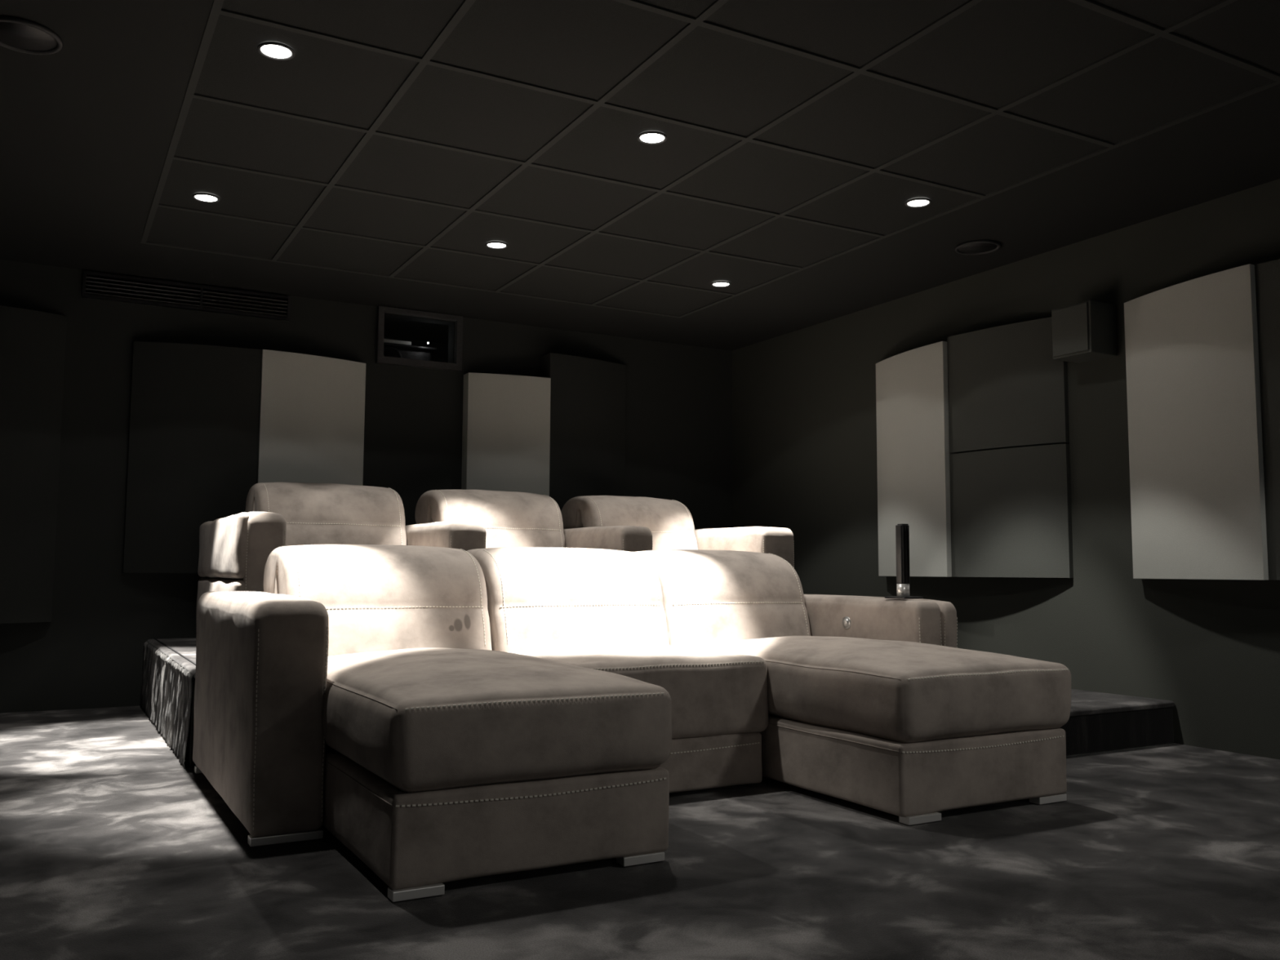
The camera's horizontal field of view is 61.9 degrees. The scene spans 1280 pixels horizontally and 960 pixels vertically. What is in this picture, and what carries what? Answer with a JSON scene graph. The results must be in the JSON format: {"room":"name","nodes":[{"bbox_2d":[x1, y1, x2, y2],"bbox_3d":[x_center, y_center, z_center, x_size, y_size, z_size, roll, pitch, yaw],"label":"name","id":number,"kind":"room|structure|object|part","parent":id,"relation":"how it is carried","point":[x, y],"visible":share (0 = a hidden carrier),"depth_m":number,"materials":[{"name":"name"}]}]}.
{"room":"home theater","nodes":[
{"label":"home theater","id":0,"kind":"room"},
{"bbox_2d":[0,259,733,713],"bbox_3d":[-1.438,0.113,6.379,4.710,2.268,0.120,3,-6,-29],"label":"wall","id":1,"kind":"structure","parent":0,"point":[678,397],"depth_m":5.81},
{"bbox_2d":[0,305,66,623],"bbox_3d":[-3.180,-0.078,5.262,0.564,1.555,0.150,3,-6,-29],"label":"acoustic panel","id":2,"kind":"object","parent":1,"relation":"attached to","point":[33,342],"visible":1,"depth_m":5.30,"materials":[{"name":"black fabric"}]},
{"bbox_2d":[81,271,290,320],"bbox_3d":[-2.447,-0.996,5.819,1.045,0.135,0.030,3,-6,-29],"label":"air vent","id":3,"kind":"object","parent":1,"relation":"in","point":[86,273],"visible":1,"depth_m":5.80,"materials":[{"name":"black metal"}]},
{"bbox_2d":[122,341,262,573],"bbox_3d":[-2.382,-0.114,5.706,0.628,1.218,0.160,3,-6,-29],"label":"acoustic panel","id":4,"kind":"object","parent":1,"relation":"attached to","point":[194,425],"visible":0.85,"depth_m":5.65,"materials":[{"name":"black fabric"}]},
{"bbox_2d":[257,349,365,485],"bbox_3d":[-1.844,-0.087,5.998,0.594,1.218,0.173,3,-6,-29],"label":"acoustic panel","id":5,"kind":"object","parent":1,"relation":"attached to","point":[312,410],"visible":0.62,"depth_m":5.95,"materials":[{"name":"grey fabric"}]},
{"bbox_2d":[375,306,462,371],"bbox_3d":[-1.328,-0.845,6.434,0.520,0.337,0.063,3,-6,-29],"label":"window","id":6,"kind":"structure","parent":1,"relation":"in","point":[402,340],"depth_m":6.44,"materials":[{"name":"clear glass"}]},
{"bbox_3d":[-1.341,-0.849,6.459,0.450,0.270,0.008,3,-6,-29],"label":"pane","id":7,"kind":"part","parent":6,"relation":"part of","materials":[{"name":"clear glass"}]},
{"bbox_2d":[461,372,551,496],"bbox_3d":[-0.824,-0.034,6.565,0.508,1.218,0.173,3,-6,-29],"label":"acoustic panel","id":8,"kind":"object","parent":1,"relation":"attached to","point":[506,432],"visible":0.66,"depth_m":6.52,"materials":[{"name":"grey fabric"}]},
{"bbox_2d":[539,352,626,511],"bbox_3d":[-0.341,-0.089,6.847,0.598,1.380,0.160,3,-6,-29],"label":"acoustic panel","id":9,"kind":"object","parent":1,"relation":"attached to","point":[587,455],"visible":0.64,"depth_m":6.80,"materials":[{"name":"black fabric"}]},
{"bbox_2d":[0,0,1279,351],"bbox_3d":[0.887,-1.417,2.337,4.710,0.120,9.400,3,-6,-29],"label":"ceiling","id":10,"kind":"structure","parent":0,"point":[87,126],"depth_m":3.91,"materials":[{"name":"tile"}]},
{"bbox_2d":[0,16,62,54],"bbox_3d":[-1.804,-1.296,3.118,0.208,0.014,0.208,3,-6,-29],"label":"ceiling speaker","id":11,"kind":"object","parent":10,"relation":"attached to","point":[17,34],"visible":1,"depth_m":3.13},
{"bbox_2d":[0,22,57,50],"bbox_3d":[-1.804,-1.299,3.118,0.180,0.007,0.180,3,-6,-29],"label":"grille","id":12,"kind":"object","parent":11,"relation":"attached to","point":[15,36],"depth_m":3.13,"materials":[{"name":"black metal"}]},
{"bbox_2d":[191,192,219,202],"bbox_3d":[-1.819,-1.183,4.479,0.108,0.009,0.108,3,-6,-29],"label":"recessed light","id":13,"kind":"object","parent":10,"relation":"in","point":[202,197],"visible":1,"depth_m":4.47,"materials":[{"name":"white"}]},
{"bbox_2d":[257,41,295,60],"bbox_3d":[-1.092,-1.287,3.208,0.108,0.009,0.108,3,-6,-29],"label":"recessed light","id":14,"kind":"object","parent":10,"relation":"in","point":[275,51],"visible":1,"depth_m":3.20,"materials":[{"name":"white"}]},
{"bbox_2d":[484,240,507,248],"bbox_3d":[-0.686,-1.124,5.114,0.108,0.009,0.108,3,-6,-29],"label":"recessed light","id":15,"kind":"object","parent":10,"relation":"in","point":[494,244],"visible":1,"depth_m":5.11,"materials":[{"name":"white"}]},
{"bbox_2d":[637,130,666,144],"bbox_3d":[0.044,-1.229,3.837,0.108,0.009,0.108,3,-6,-29],"label":"recessed light","id":16,"kind":"object","parent":10,"relation":"in","point":[651,137],"visible":1,"depth_m":3.83,"materials":[{"name":"white"}]},
{"bbox_2d":[140,0,1279,318],"bbox_3d":[0.721,-1.335,2.647,3.024,0.015,7.356,3,-6,-29],"label":"grid","id":17,"kind":"structure","parent":10,"relation":"attached to","point":[216,10],"depth_m":3.78,"materials":[{"name":"metal"}]},
{"bbox_2d":[711,280,730,287],"bbox_3d":[0.439,-1.062,5.791,0.108,0.009,0.108,3,-6,-29],"label":"recessed light","id":18,"kind":"object","parent":10,"relation":"in","point":[718,283],"visible":1,"depth_m":5.78,"materials":[{"name":"white"}]},
{"bbox_2d":[905,197,931,208],"bbox_3d":[1.172,-1.168,4.501,0.108,0.009,0.108,3,-6,-29],"label":"recessed light","id":19,"kind":"object","parent":10,"relation":"in","point":[918,202],"visible":1,"depth_m":4.49,"materials":[{"name":"white"}]},
{"bbox_2d":[955,240,1000,254],"bbox_3d":[1.615,-1.111,5.109,0.208,0.014,0.208,3,-6,-29],"label":"ceiling speaker","id":20,"kind":"object","parent":10,"relation":"attached to","point":[976,246],"visible":1,"depth_m":5.10},
{"bbox_2d":[958,243,997,253],"bbox_3d":[1.615,-1.115,5.110,0.180,0.007,0.180,3,-6,-29],"label":"grille","id":21,"kind":"object","parent":20,"relation":"attached to","point":[963,247],"depth_m":5.11,"materials":[{"name":"black metal"}]},
{"bbox_2d":[0,706,1279,959],"bbox_3d":[0.876,0.963,2.135,4.710,0.120,9.400,3,-6,-29],"label":"floor","id":22,"kind":"structure","parent":0,"point":[112,848],"depth_m":2.48,"materials":[{"name":"carpet"}]},
{"bbox_2d":[140,637,195,768],"bbox_3d":[-0.494,1.015,5.606,3.727,0.349,2.014,3,-6,-29],"label":"platform","id":23,"kind":"object","parent":22,"relation":"on","point":[167,688],"visible":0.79,"depth_m":4.50,"materials":[{"name":"carpet"}]},
{"bbox_3d":[-2.075,0.764,4.765,0.008,0.006,1.955,3,-6,-29],"label":"edge trim","id":24,"kind":"part","parent":23,"relation":"part of","materials":[{"name":"black wood"}]},
{"bbox_2d":[195,482,794,632],"bbox_3d":[-0.691,0.432,5.541,2.844,0.801,1.302,3,-6,-29],"label":"sofa","id":25,"kind":"object","parent":23,"relation":"on","point":[234,550],"visible":0.29,"depth_m":5.33,"materials":[{"name":"fabric"}]},
{"bbox_3d":[-1.917,0.599,4.873,0.070,0.296,1.227,3,-6,-29],"label":"arm panel","id":26,"kind":"part","parent":25,"relation":"part of","materials":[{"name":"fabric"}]},
{"bbox_3d":[-1.916,0.312,4.897,0.070,0.277,1.227,3,-6,-29],"label":"arm panel","id":27,"kind":"part","parent":25,"relation":"part of","materials":[{"name":"fabric"}]},
{"bbox_3d":[-1.843,0.461,4.928,0.165,0.592,1.242,3,-6,-29],"label":"armrest","id":28,"kind":"part","parent":25,"relation":"part of","materials":[{"name":"fabric"}]},
{"bbox_2d":[245,482,406,546],"bbox_3d":[-1.581,0.231,5.376,0.698,0.435,0.571,3,-6,-29],"label":"cushion","id":29,"kind":"object","parent":25,"relation":"on","point":[313,513],"depth_m":5.20,"materials":[{"name":"fabric"}]},
{"bbox_3d":[-1.071,0.508,5.345,0.192,0.576,1.222,3,-6,-29],"label":"armrest","id":30,"kind":"part","parent":25,"relation":"part of","materials":[{"name":"fabric"}]},
{"bbox_2d":[414,489,565,548],"bbox_3d":[-0.812,0.271,5.803,0.690,0.435,0.571,3,-6,-29],"label":"cushion","id":31,"kind":"object","parent":25,"relation":"on","point":[508,518],"depth_m":5.64,"materials":[{"name":"fabric"}]},
{"bbox_3d":[-0.307,0.547,5.770,0.192,0.577,1.222,3,-6,-29],"label":"armrest","id":32,"kind":"part","parent":25,"relation":"part of","materials":[{"name":"fabric"}]},
{"bbox_2d":[560,495,697,550],"bbox_3d":[-0.063,0.309,6.220,0.654,0.435,0.571,3,-6,-29],"label":"cushion","id":33,"kind":"object","parent":25,"relation":"on","point":[670,523],"depth_m":6.07,"materials":[{"name":"fabric"}]},
{"bbox_3d":[0.437,0.578,6.195,0.226,0.593,1.242,3,-6,-29],"label":"armrest","id":34,"kind":"part","parent":25,"relation":"part of","materials":[{"name":"fabric"}]},
{"bbox_2d":[192,544,1071,902],"bbox_3d":[-0.044,0.620,3.628,2.520,0.801,1.856,3,-6,-29],"label":"sofa","id":35,"kind":"object","parent":22,"relation":"on","point":[445,714],"visible":1,"depth_m":3.15,"materials":[{"name":"fabric"}]},
{"bbox_3d":[-1.213,0.661,3.334,0.197,0.618,1.222,3,-6,-29],"label":"armrest","id":36,"kind":"part","parent":35,"relation":"part of","materials":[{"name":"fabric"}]},
{"bbox_2d":[263,544,492,656],"bbox_3d":[-0.938,0.446,3.800,0.690,0.435,0.571,3,-6,-29],"label":"cushion","id":37,"kind":"object","parent":35,"relation":"on","point":[375,597],"depth_m":3.62,"materials":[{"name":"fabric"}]},
{"bbox_3d":[-0.539,0.847,3.030,0.707,0.202,1.280,3,-6,-29],"label":"seat","id":38,"kind":"part","parent":35,"relation":"part of","materials":[{"name":"fabric"}]},
{"bbox_2d":[322,647,671,792],"bbox_3d":[-0.528,0.622,3.041,0.744,0.260,1.305,3,-6,-29],"label":"cushion","id":39,"kind":"object","parent":35,"relation":"on","point":[395,719],"depth_m":2.52,"materials":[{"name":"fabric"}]},
{"bbox_2d":[466,546,669,652],"bbox_3d":[-0.315,0.479,4.146,0.706,0.435,0.571,3,-6,-29],"label":"cushion","id":40,"kind":"object","parent":35,"relation":"on","point":[538,597],"depth_m":3.94,"materials":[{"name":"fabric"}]},
{"bbox_2d":[508,643,768,738],"bbox_3d":[-0.049,0.711,3.677,0.742,0.277,0.692,3,-6,-29],"label":"seat cushion","id":41,"kind":"object","parent":35,"relation":"on","point":[714,694],"depth_m":3.46,"materials":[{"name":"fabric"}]},
{"bbox_3d":[-0.066,0.926,3.645,0.732,0.168,0.660,3,-6,-29],"label":"seat","id":42,"kind":"part","parent":35,"relation":"part of","materials":[{"name":"fabric"}]},
{"bbox_2d":[635,549,811,646],"bbox_3d":[0.295,0.510,4.485,0.678,0.435,0.571,3,-6,-29],"label":"cushion","id":43,"kind":"object","parent":35,"relation":"on","point":[708,596],"depth_m":4.28,"materials":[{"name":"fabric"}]},
{"bbox_3d":[0.771,0.777,4.436,0.127,0.592,1.222,3,-6,-29],"label":"armrest","id":44,"kind":"part","parent":35,"relation":"part of","materials":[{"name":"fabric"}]},
{"bbox_2d":[687,635,1071,742],"bbox_3d":[0.753,0.688,3.753,0.753,0.260,1.306,3,-6,-29],"label":"cushion","id":45,"kind":"object","parent":35,"relation":"on","point":[848,689],"depth_m":3.26,"materials":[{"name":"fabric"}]},
{"bbox_3d":[0.863,0.782,4.489,0.085,0.591,1.218,3,-6,-29],"label":"arm panel","id":46,"kind":"part","parent":35,"relation":"part of","materials":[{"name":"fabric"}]},
{"bbox_2d":[884,523,923,599],"bbox_3d":[1.003,0.309,4.070,0.095,0.284,0.110,3,-6,-29],"label":"lamp","id":47,"kind":"object","parent":35,"relation":"on","point":[902,531],"visible":1,"depth_m":4.05,"materials":[{"name":"black metal"}]},
{"bbox_3d":[1.001,0.284,4.071,0.043,0.223,0.032,3,-6,-29],"label":"post","id":48,"kind":"part","parent":47,"relation":"part of","materials":[{"name":"black metal"}]},
{"bbox_3d":[1.002,0.447,4.058,0.095,0.008,0.110,3,-6,-29],"label":"plate","id":49,"kind":"part","parent":47,"relation":"part of","materials":[{"name":"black metal"}]},
{"bbox_3d":[0.730,0.912,3.736,0.699,0.204,1.280,3,-6,-29],"label":"seat","id":50,"kind":"part","parent":35,"relation":"part of","materials":[{"name":"fabric"}]},
{"bbox_2d":[1060,688,1174,755],"bbox_3d":[1.431,1.039,4.777,1.169,0.178,1.299,3,-6,-29],"label":"platform","id":51,"kind":"structure","parent":22,"relation":"on","point":[1098,722],"depth_m":4.36,"materials":[{"name":"carpet"}]},
{"bbox_2d":[732,178,1279,759],"bbox_3d":[2.962,-0.174,3.465,0.120,2.388,9.520,3,-6,-29],"label":"wall","id":52,"kind":"structure","parent":0,"point":[804,412],"depth_m":5.01,"materials":[{"name":"paint"}]},
{"bbox_2d":[875,341,955,577],"bbox_3d":[1.486,-0.087,5.812,0.170,1.218,0.640,3,-6,-29],"label":"acoustic panel","id":53,"kind":"object","parent":52,"relation":"attached to","point":[912,397],"visible":0.89,"depth_m":5.69,"materials":[{"name":"grey fabric"}]},
{"bbox_2d":[946,316,1069,453],"bbox_3d":[1.810,-0.460,5.295,0.140,0.604,0.626,3,-6,-29],"label":"acoustic panel","id":54,"kind":"object","parent":52,"relation":"attached to","point":[1006,388],"visible":0.92,"depth_m":5.25,"materials":[{"name":"black fabric"}]},
{"bbox_2d":[949,443,1073,577],"bbox_3d":[1.807,0.162,5.242,0.140,0.628,0.626,3,-6,-29],"label":"acoustic panel","id":55,"kind":"object","parent":52,"relation":"attached to","point":[1011,513],"visible":1,"depth_m":5.18,"materials":[{"name":"grey fabric"}]},
{"bbox_2d":[1051,300,1117,363],"bbox_3d":[2.025,-0.674,4.878,0.189,0.235,0.210,3,-6,-29],"label":"speaker","id":56,"kind":"object","parent":52,"relation":"attached to","point":[1084,331],"visible":1,"depth_m":4.81},
{"bbox_2d":[1051,302,1088,356],"bbox_3d":[1.946,-0.678,4.834,0.010,0.215,0.190,3,-6,-29],"label":"grille","id":57,"kind":"object","parent":56,"relation":"attached to","point":[1070,323],"depth_m":4.82,"materials":[{"name":"black fabric"}]},
{"bbox_2d":[1124,263,1269,579],"bbox_3d":[2.276,-0.203,4.402,0.170,1.218,0.638,3,-6,-29],"label":"acoustic panel","id":58,"kind":"object","parent":52,"relation":"attached to","point":[1198,508],"visible":0.96,"depth_m":4.31,"materials":[{"name":"grey fabric"}]},
{"bbox_2d":[1254,258,1279,580],"bbox_3d":[2.599,-0.248,3.855,0.140,1.218,0.631,3,-6,-29],"label":"acoustic panel","id":59,"kind":"object","parent":52,"relation":"attached to","point":[1267,273],"visible":1,"depth_m":4.07,"materials":[{"name":"black fabric"}]}
]}

